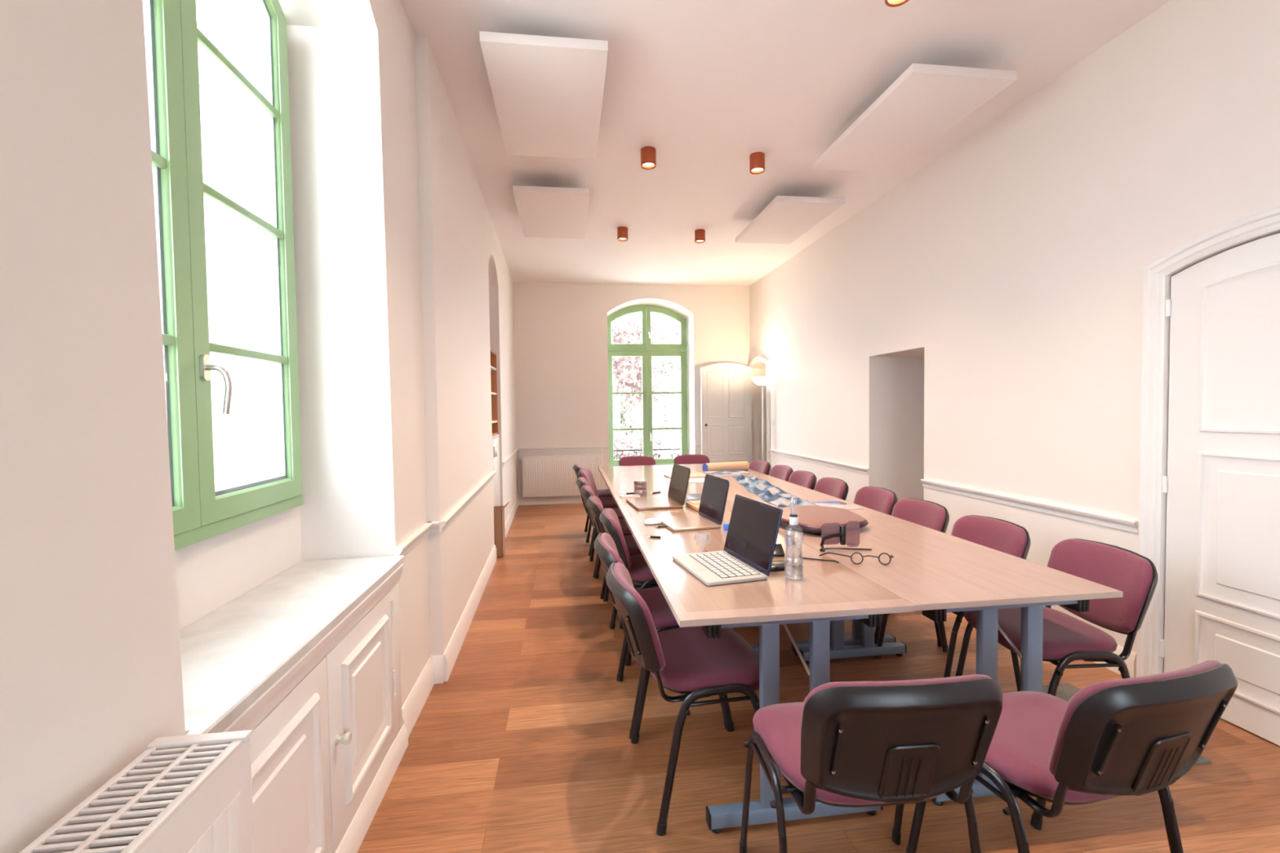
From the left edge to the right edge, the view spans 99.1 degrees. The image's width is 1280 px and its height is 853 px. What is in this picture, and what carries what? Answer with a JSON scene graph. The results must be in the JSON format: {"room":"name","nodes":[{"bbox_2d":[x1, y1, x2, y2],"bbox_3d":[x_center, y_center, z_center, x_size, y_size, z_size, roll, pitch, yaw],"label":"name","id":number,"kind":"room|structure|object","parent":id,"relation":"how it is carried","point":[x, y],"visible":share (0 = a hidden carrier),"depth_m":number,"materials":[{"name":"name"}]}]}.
{"room":"meeting room","nodes":[
{"label":"meeting room","id":0,"kind":"room"},
{"bbox_2d":[0,0,431,852],"bbox_3d":[-1.002,-0.243,0.543,0.365,3.335,4.555,-1,2,-8],"label":"wall","id":1,"kind":"structure","parent":0,"point":[91,670],"depth_m":0.91,"materials":[{"name":"white paint"}]},
{"bbox_2d":[19,729,254,852],"bbox_3d":[-0.674,0.906,0.320,0.188,0.725,1.257,-1,2,-8],"label":"panel radiator","id":2,"kind":"object","parent":1,"relation":"attached to","point":[192,793],"visible":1,"depth_m":0.81,"materials":[{"name":"white metal"}]},
{"bbox_2d":[174,506,302,630],"bbox_3d":[-1.329,-0.263,1.582,0.016,3.355,1.700,-1,2,-8],"label":"wall","id":3,"kind":"structure","parent":0,"point":[213,572],"depth_m":1.79,"materials":[{"name":"white paint"}]},
{"bbox_2d":[142,0,303,551],"bbox_3d":[-1.271,-0.708,1.532,0.141,2.083,1.263,-1,2,-8],"label":"window","id":4,"kind":"structure","parent":3,"relation":"in","point":[201,512],"depth_m":1.57,"materials":[{"name":"green paint"}]},
{"bbox_2d":[196,21,277,489],"bbox_3d":[-1.733,-0.643,2.137,0.626,1.850,0.070,-1,2,-8],"label":"window pane","id":5,"kind":"object","parent":4,"relation":"attached to","point":[233,135],"visible":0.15,"depth_m":2.15,"materials":[{"name":"clear glass"}]},
{"bbox_2d":[414,35,517,655],"bbox_3d":[-1.671,-0.396,5.481,0.420,3.335,5.424,-1,2,-9],"label":"wall","id":6,"kind":"structure","parent":0,"point":[467,288],"depth_m":3.43,"materials":[{"name":"white paint"}]},
{"bbox_2d":[395,448,518,555],"bbox_3d":[-1.398,0.454,5.259,0.096,0.062,5.940,-1,2,-8],"label":"trim","id":7,"kind":"structure","parent":6,"relation":"attached to","point":[405,547],"depth_m":2.86,"materials":[{"name":"white paint"}]},
{"bbox_2d":[401,496,518,737],"bbox_3d":[-1.124,1.264,3.297,0.098,0.145,9.950,-1,2,-8],"label":"baseboard","id":8,"kind":"structure","parent":6,"relation":"attached to","point":[437,669],"depth_m":2.92,"materials":[{"name":"white paint"}]},
{"bbox_2d":[512,281,750,495],"bbox_3d":[-0.125,-0.506,8.521,4.600,3.355,0.250,-1,2,-8],"label":"wall","id":9,"kind":"structure","parent":0,"point":[561,354],"depth_m":8.29,"materials":[{"name":"white paint"}]},
{"bbox_2d":[517,495,582,505],"bbox_3d":[-0.038,1.081,8.447,3.640,0.145,0.018,-1,2,-8],"label":"baseboard","id":10,"kind":"structure","parent":9,"relation":"attached to","point":[568,499],"depth_m":8.26,"materials":[{"name":"white paint"}]},
{"bbox_2d":[517,450,604,497],"bbox_3d":[-1.185,0.696,8.228,1.269,0.700,0.124,-1,2,-8],"label":"panel radiator","id":11,"kind":"object","parent":9,"relation":"attached to","point":[542,475],"visible":0.85,"depth_m":8.18,"materials":[{"name":"white metal"}]},
{"bbox_2d":[521,453,603,457],"bbox_3d":[-1.158,0.435,8.216,1.210,0.010,0.060,-1,2,-8],"label":"grille","id":12,"kind":"object","parent":11,"relation":"attached to","point":[593,455],"depth_m":8.21,"materials":[{"name":"white metal"}]},
{"bbox_2d":[515,444,701,452],"bbox_3d":[-0.047,0.324,8.416,3.640,0.062,0.030,-1,2,-8],"label":"trim","id":13,"kind":"structure","parent":9,"relation":"attached to","point":[697,446],"depth_m":8.27,"materials":[{"name":"white paint"}]},
{"bbox_2d":[607,305,688,466],"bbox_3d":[0.107,-0.638,8.731,1.360,2.560,0.311,-1,2,-8],"label":"window","id":14,"kind":"structure","parent":9,"relation":"in","point":[646,349],"depth_m":8.65,"materials":[{"name":"green paint"}]},
{"bbox_2d":[700,362,752,464],"bbox_3d":[1.353,0.071,8.464,0.805,2.112,0.096,-1,2,-8],"label":"door","id":15,"kind":"structure","parent":9,"relation":"in","point":[726,388],"depth_m":8.46,"materials":[{"name":"white paint"}]},
{"bbox_2d":[400,0,1169,285],"bbox_3d":[1.243,-2.137,3.494,5.748,0.200,10.530,-1,2,-8],"label":"ceiling","id":16,"kind":"structure","parent":0,"point":[708,85],"depth_m":3.35,"materials":[{"name":"white paint"}]},
{"bbox_2d":[479,31,608,159],"bbox_3d":[-0.531,-1.919,3.175,0.604,0.170,1.160,-1,2,-8],"label":"acoustic panel","id":17,"kind":"object","parent":16,"relation":"hanging from","point":[547,91],"visible":1,"depth_m":2.97,"materials":[{"name":"white fabric"}]},
{"bbox_2d":[512,185,589,238],"bbox_3d":[-0.785,-1.973,4.941,0.604,0.170,1.160,-1,2,-8],"label":"acoustic panel","id":18,"kind":"object","parent":16,"relation":"hanging from","point":[560,212],"visible":1,"depth_m":4.76,"materials":[{"name":"white fabric"}]},
{"bbox_2d":[617,226,627,241],"bbox_3d":[-0.183,-2.033,5.766,0.113,0.120,0.113,-1,2,-8],"label":"ceiling spotlight","id":19,"kind":"object","parent":16,"relation":"in","point":[622,232],"visible":1,"depth_m":5.72,"materials":[{"name":"orange metal"}]},
{"bbox_2d":[640,146,656,169],"bbox_3d":[0.062,-1.979,4.024,0.113,0.120,0.113,-1,2,-8],"label":"ceiling spotlight","id":20,"kind":"object","parent":16,"relation":"in","point":[648,153],"visible":1,"depth_m":3.98,"materials":[{"name":"orange metal"}]},
{"bbox_2d":[694,228,705,243],"bbox_3d":[0.645,-2.047,5.875,0.113,0.120,0.113,-1,2,-8],"label":"ceiling spotlight","id":21,"kind":"object","parent":16,"relation":"in","point":[700,234],"visible":1,"depth_m":5.83,"materials":[{"name":"orange metal"}]},
{"bbox_2d":[749,151,764,174],"bbox_3d":[0.888,-1.993,4.133,0.113,0.120,0.113,-1,2,-8],"label":"ceiling spotlight","id":22,"kind":"object","parent":16,"relation":"in","point":[757,159],"visible":1,"depth_m":4.09,"materials":[{"name":"orange metal"}]},
{"bbox_2d":[735,195,844,244],"bbox_3d":[1.380,-2.010,5.217,0.604,0.170,1.160,-1,2,-8],"label":"acoustic panel","id":23,"kind":"object","parent":16,"relation":"hanging from","point":[785,219],"visible":1,"depth_m":5.04,"materials":[{"name":"white fabric"}]},
{"bbox_2d":[884,0,908,6],"bbox_3d":[1.134,-1.939,2.391,0.113,0.120,0.113,-1,2,-8],"label":"recessed light","id":24,"kind":"object","parent":16,"relation":"in","point":[889,2],"visible":1,"depth_m":2.43,"materials":[{"name":"orange metal"}]},
{"bbox_2d":[813,62,1017,172],"bbox_3d":[1.643,-1.956,3.457,0.604,0.170,1.160,-1,2,-8],"label":"acoustic panel","id":25,"kind":"object","parent":16,"relation":"hanging from","point":[925,101],"visible":1,"depth_m":3.27,"materials":[{"name":"white fabric"}]},
{"bbox_2d":[357,502,1279,852],"bbox_3d":[1.014,1.351,3.573,6.300,0.100,10.530,-1,2,-8],"label":"floor","id":26,"kind":"structure","parent":0,"point":[526,746],"depth_m":2.20,"materials":[{"name":"brown wood"}]},
{"bbox_2d":[222,564,408,852],"bbox_3d":[-1.091,0.996,1.643,0.414,0.790,1.340,-1,2,-8],"label":"base cabinet","id":27,"kind":"object","parent":26,"relation":"on","point":[329,739],"visible":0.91,"depth_m":1.65,"materials":[{"name":"white paint"}]},
{"bbox_2d":[179,555,404,735],"bbox_3d":[-1.109,0.587,1.612,0.396,0.030,1.381,-1,2,-8],"label":"window sill","id":28,"kind":"structure","parent":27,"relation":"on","point":[233,654],"depth_m":1.53,"materials":[{"name":"white stone"}]},
{"bbox_2d":[492,434,500,506],"bbox_3d":[-1.667,0.684,5.646,0.370,1.165,0.805,-1,2,-8],"label":"base cabinet","id":29,"kind":"object","parent":26,"relation":"on","point":[495,448],"visible":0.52,"depth_m":5.76,"materials":[{"name":"white wood"}]},
{"bbox_2d":[490,349,497,435],"bbox_3d":[-1.693,-0.345,5.613,0.345,0.895,0.790,-1,2,-8],"label":"bookcase","id":30,"kind":"object","parent":29,"relation":"on","point":[493,355],"visible":0.19,"depth_m":6.00,"materials":[{"name":"orange wood"}]},
{"bbox_2d":[493,502,509,557],"bbox_3d":[-1.376,1.015,5.400,0.156,0.512,0.200,-1,2,-8],"label":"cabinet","id":31,"kind":"object","parent":26,"relation":"on","point":[499,511],"visible":0.69,"depth_m":5.30,"materials":[{"name":"brown wood"}]},
{"bbox_2d":[573,463,612,542],"bbox_3d":[-0.451,0.828,6.122,0.588,0.818,0.544,-1,2,-8],"label":"chair","id":32,"kind":"object","parent":26,"relation":"on","point":[604,492],"visible":0.19,"depth_m":5.95,"materials":[{"name":"fabric"}]},
{"bbox_2d":[577,468,617,555],"bbox_3d":[-0.332,0.845,5.573,0.588,0.818,0.544,-1,2,1],"label":"chair","id":33,"kind":"object","parent":26,"relation":"on","point":[606,502],"visible":0.24,"depth_m":5.52,"materials":[{"name":"fabric"}]},
{"bbox_2d":[575,476,623,577],"bbox_3d":[-0.274,0.866,4.905,0.588,0.818,0.544,-1,2,-9],"label":"chair","id":34,"kind":"object","parent":26,"relation":"on","point":[580,482],"visible":0.22,"depth_m":4.81,"materials":[{"name":"fabric"}]},
{"bbox_2d":[580,484,631,599],"bbox_3d":[-0.179,0.882,4.382,0.588,0.818,0.544,-1,2,-10],"label":"chair","id":35,"kind":"object","parent":26,"relation":"on","point":[586,491],"visible":0.26,"depth_m":4.24,"materials":[{"name":"black paint"}]},
{"bbox_2d":[586,495,658,629],"bbox_3d":[-0.072,0.899,3.817,0.588,0.818,0.544,-1,2,-9],"label":"chair","id":36,"kind":"object","parent":26,"relation":"on","point":[593,503],"visible":0.28,"depth_m":3.62,"materials":[{"name":"black paint"}]},
{"bbox_2d":[599,507,658,666],"bbox_3d":[0.054,0.914,3.303,0.588,0.818,0.544,-1,2,-6],"label":"chair","id":37,"kind":"object","parent":26,"relation":"on","point":[639,571],"visible":0.44,"depth_m":3.08,"materials":[{"name":"fabric"}]},
{"bbox_2d":[597,464,672,480],"bbox_3d":[-0.014,0.862,5.984,0.817,0.745,1.198,-1,2,-8],"label":"folding table","id":38,"kind":"object","parent":26,"relation":"on","point":[633,471],"visible":0.39,"depth_m":5.92,"materials":[{"name":"beige wood"}]},
{"bbox_2d":[618,455,655,466],"bbox_3d":[-0.003,0.798,6.866,0.544,0.818,0.588,-1,2,-8],"label":"chair","id":39,"kind":"object","parent":26,"relation":"on","point":[634,460],"visible":0.12,"depth_m":7.05,"materials":[{"name":"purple fabric"}]},
{"bbox_2d":[604,477,702,588],"bbox_3d":[0.144,0.899,4.795,0.817,0.745,1.198,-1,2,-8],"label":"folding table","id":40,"kind":"object","parent":26,"relation":"on","point":[617,487],"visible":0.15,"depth_m":4.74,"materials":[{"name":"beige wood"}]},
{"bbox_2d":[619,494,639,497],"bbox_3d":[-0.079,0.542,4.260,0.150,0.009,0.080,-1,2,-13],"label":"paper","id":41,"kind":"object","parent":40,"relation":"on","point":[622,495],"visible":1,"depth_m":4.24,"materials":[{"name":"white paper"}]},
{"bbox_2d":[633,480,647,495],"bbox_3d":[0.003,0.486,4.355,0.104,0.113,0.104,-1,2,-8],"label":"jar","id":42,"kind":"object","parent":40,"relation":"on","point":[641,491],"visible":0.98,"depth_m":4.31,"materials":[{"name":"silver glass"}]},
{"bbox_2d":[664,478,704,483],"bbox_3d":[0.440,0.509,5.141,0.406,0.004,0.266,-1,2,-1],"label":"paper sheet","id":43,"kind":"object","parent":40,"relation":"on","point":[691,480],"visible":0.42,"depth_m":5.13,"materials":[{"name":"white paper"}]},
{"bbox_2d":[593,532,726,739],"bbox_3d":[0.078,0.936,2.632,0.588,0.818,0.544,-1,2,-9],"label":"chair","id":44,"kind":"object","parent":26,"relation":"on","point":[604,545],"visible":0.29,"depth_m":2.50,"materials":[{"name":"fabric"}]},
{"bbox_2d":[605,562,759,835],"bbox_3d":[0.170,0.953,2.103,0.588,0.818,0.544,-1,2,-11],"label":"chair","id":45,"kind":"object","parent":26,"relation":"on","point":[682,660],"visible":0.94,"depth_m":1.91,"materials":[{"name":"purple fabric"}]},
{"bbox_2d":[674,454,709,464],"bbox_3d":[0.711,0.785,6.981,0.544,0.818,0.588,-1,2,-8],"label":"chair","id":46,"kind":"object","parent":26,"relation":"on","point":[682,459],"visible":0.08,"depth_m":7.17,"materials":[{"name":"fabric"}]},
{"bbox_2d":[615,497,779,653],"bbox_3d":[0.301,0.917,3.606,0.817,0.782,1.198,-1,2,-8],"label":"folding table","id":47,"kind":"object","parent":26,"relation":"on","point":[634,519],"depth_m":3.44,"materials":[{"name":"brown wood"}]},
{"bbox_2d":[644,518,662,525],"bbox_3d":[0.079,0.561,3.237,0.110,0.034,0.068,-1,2,-16],"label":"computer mouse","id":48,"kind":"object","parent":47,"relation":"on","point":[650,522],"visible":0.98,"depth_m":3.21,"materials":[{"name":"white plastic"}]},
{"bbox_2d":[626,463,690,511],"bbox_3d":[0.122,0.421,3.898,0.381,0.270,0.412,-1,2,-13],"label":"laptop","id":49,"kind":"object","parent":47,"relation":"on","point":[680,476],"visible":1,"depth_m":3.87,"materials":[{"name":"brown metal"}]},
{"bbox_2d":[655,474,729,531],"bbox_3d":[0.302,0.440,3.230,0.344,0.270,0.358,-1,2,-15],"label":"laptop","id":50,"kind":"object","parent":47,"relation":"on","point":[715,489],"visible":0.96,"depth_m":3.21,"materials":[{"name":"beige"}]},
{"bbox_2d":[685,500,700,511],"bbox_3d":[0.430,0.540,3.727,0.170,0.035,0.260,-1,2,-13],"label":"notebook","id":51,"kind":"object","parent":47,"relation":"on","point":[694,504],"visible":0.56,"depth_m":3.72,"materials":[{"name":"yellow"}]},
{"bbox_2d":[686,493,702,501],"bbox_3d":[0.462,0.536,4.094,0.220,0.018,0.302,-1,2,4],"label":"notebook","id":52,"kind":"object","parent":47,"relation":"on","point":[690,497],"visible":0.38,"depth_m":4.09,"materials":[{"name":"white paper"}]},
{"bbox_2d":[665,463,764,475],"bbox_3d":[0.798,0.848,6.098,0.817,0.745,1.198,-1,2,-8],"label":"folding table","id":53,"kind":"object","parent":26,"relation":"on","point":[695,468],"visible":0.02,"depth_m":6.13,"materials":[{"name":"beige wood"}]},
{"bbox_2d":[663,472,706,478],"bbox_3d":[0.464,0.493,5.486,0.406,0.012,0.266,-1,2,-10],"label":"folder","id":54,"kind":"object","parent":53,"relation":"on","point":[696,474],"visible":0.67,"depth_m":5.44,"materials":[{"name":"white"}]},
{"bbox_2d":[702,461,749,471],"bbox_3d":[0.914,0.431,5.806,0.504,0.105,0.105,-1,2,-20],"label":"paper roll","id":55,"kind":"object","parent":53,"relation":"on","point":[740,465],"visible":0.82,"depth_m":5.76,"materials":[{"name":"beige paper"}]},
{"bbox_2d":[703,470,751,476],"bbox_3d":[0.887,0.478,5.567,0.406,0.026,0.266,-1,2,-17],"label":"magazine","id":56,"kind":"object","parent":53,"relation":"on","point":[726,473],"visible":0.91,"depth_m":5.49,"materials":[{"name":"white paper"}]},
{"bbox_2d":[689,474,818,495],"bbox_3d":[0.956,0.884,4.909,0.817,0.745,1.198,-1,2,-8],"label":"folding table","id":57,"kind":"object","parent":26,"relation":"on","point":[735,488],"visible":0.09,"depth_m":4.71,"materials":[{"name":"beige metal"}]},
{"bbox_2d":[732,474,817,507],"bbox_3d":[1.025,0.500,4.503,0.297,0.043,1.860,-1,2,-3],"label":"patterned cloth","id":58,"kind":"object","parent":57,"relation":"on","point":[771,494],"visible":0.99,"depth_m":4.22,"materials":[{"name":"fabric"}]},
{"bbox_2d":[748,459,770,475],"bbox_3d":[1.169,0.804,6.220,0.588,0.818,0.544,-1,2,-12],"label":"chair","id":59,"kind":"object","parent":26,"relation":"on","point":[761,466],"visible":0.2,"depth_m":6.22,"materials":[{"name":"fabric"}]},
{"bbox_2d":[751,376,773,460],"bbox_3d":[1.743,0.229,7.727,0.326,1.850,0.326,-1,2,-8],"label":"floor lamp","id":60,"kind":"object","parent":26,"relation":"on","point":[762,381],"visible":0.69,"depth_m":7.67,"materials":[{"name":"silver metal"}]},
{"bbox_2d":[634,529,914,833],"bbox_3d":[0.459,0.973,2.417,0.817,0.745,1.198,-1,2,-8],"label":"folding table","id":61,"kind":"object","parent":26,"relation":"on","point":[827,591],"visible":0.66,"depth_m":1.89,"materials":[{"name":"brown wood"}]},
{"bbox_2d":[646,535,661,537],"bbox_3d":[0.073,0.584,2.886,0.074,0.011,0.011,0,2,12],"label":"pen","id":62,"kind":"object","parent":61,"relation":"on","point":[650,536],"visible":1,"depth_m":2.88,"materials":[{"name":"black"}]},
{"bbox_2d":[671,494,782,586],"bbox_3d":[0.357,0.465,2.328,0.329,0.278,0.415,-1,2,-16],"label":"laptop","id":63,"kind":"object","parent":61,"relation":"on","point":[747,554],"visible":1,"depth_m":2.31,"materials":[{"name":"silver metal"}]},
{"bbox_2d":[769,560,785,571],"bbox_3d":[0.636,0.589,2.352,0.250,0.022,0.112,-2,2,-36],"label":"charger","id":64,"kind":"object","parent":61,"relation":"on","point":[776,566],"visible":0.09,"depth_m":2.28,"materials":[{"name":"black plastic"}]},
{"bbox_2d":[773,543,785,557],"bbox_3d":[0.610,0.571,2.521,0.100,0.047,0.070,-1,2,-2],"label":"wallet","id":65,"kind":"object","parent":61,"relation":"on","point":[779,551],"visible":0.46,"depth_m":2.50,"materials":[{"name":"black leather"}]},
{"bbox_2d":[783,496,804,579],"bbox_3d":[0.612,0.442,2.174,0.077,0.328,0.077,0,2,13],"label":"water bottle","id":66,"kind":"object","parent":61,"relation":"on","point":[793,540],"visible":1,"depth_m":2.15,"materials":[{"name":"clear plastic"}]},
{"bbox_2d":[802,557,839,563],"bbox_3d":[0.788,0.591,2.431,0.187,0.009,0.020,0,2,29],"label":"spectacles arm","id":67,"kind":"object","parent":61,"relation":"on","point":[802,557],"visible":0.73,"depth_m":2.42},
{"bbox_2d":[768,464,793,481],"bbox_3d":[1.272,0.821,5.674,0.588,0.818,0.544,-1,2,-8],"label":"chair","id":68,"kind":"object","parent":26,"relation":"on","point":[781,472],"visible":0.14,"depth_m":5.69,"materials":[{"name":"fabric"}]},
{"bbox_2d":[788,470,817,489],"bbox_3d":[1.329,0.838,5.127,0.588,0.818,0.544,-1,2,-8],"label":"chair","id":69,"kind":"object","parent":26,"relation":"on","point":[806,479],"visible":0.12,"depth_m":5.12,"materials":[{"name":"fabric"}]},
{"bbox_2d":[726,492,913,655],"bbox_3d":[1.113,0.922,3.720,0.817,0.745,1.198,-1,2,-8],"label":"folding table","id":70,"kind":"object","parent":26,"relation":"on","point":[873,517],"visible":0.18,"depth_m":3.35,"materials":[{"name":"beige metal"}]},
{"bbox_2d":[779,505,868,533],"bbox_3d":[1.037,0.539,3.174,0.514,0.056,0.620,-1,2,-8],"label":"case","id":71,"kind":"object","parent":70,"relation":"on","point":[811,519],"visible":0.78,"depth_m":3.04,"materials":[{"name":"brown leather"}]},
{"bbox_2d":[810,501,862,509],"bbox_3d":[1.345,0.542,3.750,0.220,0.004,0.305,-1,2,-10],"label":"plastic sleeve","id":72,"kind":"object","parent":70,"relation":"on","point":[822,502],"visible":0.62,"depth_m":3.83,"materials":[{"name":"blue"}]},
{"bbox_2d":[813,477,848,500],"bbox_3d":[1.411,0.855,4.584,0.588,0.818,0.544,-1,2,-8],"label":"chair","id":73,"kind":"object","parent":26,"relation":"on","point":[835,487],"visible":0.16,"depth_m":4.57,"materials":[{"name":"fabric"}]},
{"bbox_2d":[739,674,1002,852],"bbox_3d":[0.603,0.967,1.483,0.544,0.818,0.588,-1,2,-5],"label":"chair","id":74,"kind":"object","parent":26,"relation":"on","point":[886,743],"visible":1,"depth_m":1.25,"materials":[{"name":"black paint"}]},
{"bbox_2d":[853,486,897,515],"bbox_3d":[1.546,0.872,4.027,0.588,0.818,0.544,-1,2,-8],"label":"chair","id":75,"kind":"object","parent":26,"relation":"on","point":[881,500],"visible":0.2,"depth_m":4.03,"materials":[{"name":"fabric"}]},
{"bbox_2d":[874,498,949,647],"bbox_3d":[1.582,0.890,3.449,0.588,0.818,0.544,-1,2,-10],"label":"chair","id":76,"kind":"object","parent":26,"relation":"on","point":[929,514],"visible":0.18,"depth_m":3.41,"materials":[{"name":"fabric"}]},
{"bbox_2d":[779,523,1123,805],"bbox_3d":[1.271,0.959,2.531,0.817,0.745,1.198,-1,2,-8],"label":"folding table","id":77,"kind":"object","parent":26,"relation":"on","point":[938,573],"visible":0.8,"depth_m":2.14,"materials":[{"name":"brown wood"}]},
{"bbox_2d":[819,520,871,551],"bbox_3d":[0.967,0.521,2.605,0.244,0.130,0.088,-1,2,-4],"label":"sunglasses","id":78,"kind":"object","parent":77,"relation":"on","point":[842,529],"visible":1,"depth_m":2.62,"materials":[{"name":"black plastic"}]},
{"bbox_2d":[818,551,893,564],"bbox_3d":[0.944,0.569,2.388,0.306,0.050,0.079,0,2,19],"label":"spectacles","id":79,"kind":"object","parent":77,"relation":"on","point":[891,557],"visible":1,"depth_m":2.36,"materials":[{"name":"black metal"}]},
{"bbox_2d":[875,515,1031,691],"bbox_3d":[1.658,0.908,2.874,0.588,0.818,0.544,-1,2,-10],"label":"chair","id":80,"kind":"object","parent":26,"relation":"on","point":[999,535],"visible":0.23,"depth_m":2.84,"materials":[{"name":"fabric"}]},
{"bbox_2d":[955,538,1158,696],"bbox_3d":[1.769,0.924,2.337,0.588,0.818,0.544,-1,2,-3],"label":"chair","id":81,"kind":"object","parent":26,"relation":"on","point":[1066,639],"visible":0.72,"depth_m":2.21,"materials":[{"name":"fabric"}]},
{"bbox_2d":[906,660,1237,852],"bbox_3d":[1.161,0.960,1.497,0.544,0.818,0.588,-1,2,-16],"label":"chair","id":82,"kind":"object","parent":26,"relation":"on","point":[1140,735],"visible":0.88,"depth_m":1.27,"materials":[{"name":"black paint"}]},
{"bbox_2d":[1042,683,1211,764],"bbox_3d":[2.095,1.318,2.448,0.250,0.010,0.620,-1,2,-8],"label":"door mat","id":83,"kind":"object","parent":26,"relation":"on","point":[1065,691],"visible":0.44,"depth_m":2.68,"materials":[{"name":"brown fabric"}]},
{"bbox_2d":[749,0,1279,673],"bbox_3d":[2.521,-0.393,3.738,0.250,3.335,9.970,-1,2,-8],"label":"wall","id":84,"kind":"structure","parent":0,"point":[1015,259],"depth_m":3.33,"materials":[{"name":"white paint"}]},
{"bbox_2d":[747,355,770,474],"bbox_3d":[1.785,0.039,8.231,0.047,2.196,0.842,-1,2,-8],"label":"trim","id":85,"kind":"structure","parent":84,"relation":"attached to","point":[758,358],"depth_m":7.82,"materials":[{"name":"white paint"}]},
{"bbox_2d":[893,351,924,501],"bbox_3d":[2.973,0.249,4.947,0.940,1.960,0.937,-1,2,-8],"label":"doorway","id":86,"kind":"object","parent":84,"relation":"in","point":[908,369],"visible":0.04,"depth_m":5.30,"materials":[{"name":"white paint"}]},
{"bbox_2d":[768,448,1138,533],"bbox_3d":[2.451,0.495,3.318,0.030,0.062,9.100,-1,2,-8],"label":"trim","id":87,"kind":"structure","parent":84,"relation":"attached to","point":[1125,524],"depth_m":3.52,"materials":[{"name":"white paint"}]},
{"bbox_2d":[1093,644,1136,677],"bbox_3d":[2.466,1.217,3.342,0.018,0.145,9.100,-1,2,-8],"label":"baseboard","id":88,"kind":"structure","parent":84,"relation":"attached to","point":[1131,662],"depth_m":2.82,"materials":[{"name":"white paint"}]},
{"bbox_2d":[1136,205,1279,677],"bbox_3d":[2.591,0.217,2.192,0.036,2.215,1.120,-1,2,-8],"label":"trim","id":89,"kind":"structure","parent":84,"relation":"attached to","point":[1155,273],"depth_m":2.67,"materials":[{"name":"white paint"}]},
{"bbox_2d":[1159,232,1279,746],"bbox_3d":[2.630,0.263,2.206,0.057,2.105,0.932,-1,2,-8],"label":"door","id":90,"kind":"structure","parent":84,"relation":"in","point":[1221,484],"depth_m":2.40,"materials":[{"name":"white paint"}]},
{"label":"outside","id":91,"kind":"structure","parent":0,"visible":0},
{"bbox_2d":[629,433,680,457],"bbox_3d":[-1.943,1.691,14.934,80.000,0.050,90.000,-1,2,-8],"label":"ground","id":92,"kind":"structure","parent":91,"point":[675,447],"depth_m":27.14,"materials":[{"name":"white"}]},
{"bbox_2d":[611,311,679,453],"bbox_3d":[-0.687,-1.434,16.639,3.820,6.056,4.261,-1,2,-8],"label":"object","id":93,"kind":"object","parent":92,"relation":"on","point":[631,377],"visible":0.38,"depth_m":15.99,"materials":[{"name":"grey plant"}]},
{"bbox_2d":[612,362,679,439],"bbox_3d":[-0.638,-0.643,20.448,4.351,4.226,4.053,-1,2,-8],"label":"tree","id":94,"kind":"object","parent":92,"relation":"on","point":[623,418],"visible":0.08,"depth_m":19.67,"materials":[{"name":"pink plant"}]},
{"bbox_2d":[613,399,680,458],"bbox_3d":[0.169,0.436,14.134,2.738,2.469,3.162,-1,2,-8],"label":"tree","id":95,"kind":"object","parent":92,"relation":"on","point":[627,443],"visible":0.36,"depth_m":13.60,"materials":[{"name":"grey plant"}]},
{"bbox_2d":[622,311,679,456],"bbox_3d":[1.049,-2.271,23.985,3.900,7.201,5.164,-2,2,-36],"label":"tree","id":96,"kind":"object","parent":92,"relation":"on","point":[672,361],"visible":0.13,"depth_m":23.69,"materials":[{"name":"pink plant"}]},
{"bbox_2d":[641,368,680,446],"bbox_3d":[3.344,-1.321,33.707,6.300,4.600,6.600,-1,2,-8],"label":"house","id":97,"kind":"structure","parent":92,"relation":"on","point":[677,405],"depth_m":30.53,"materials":[{"name":"white"}]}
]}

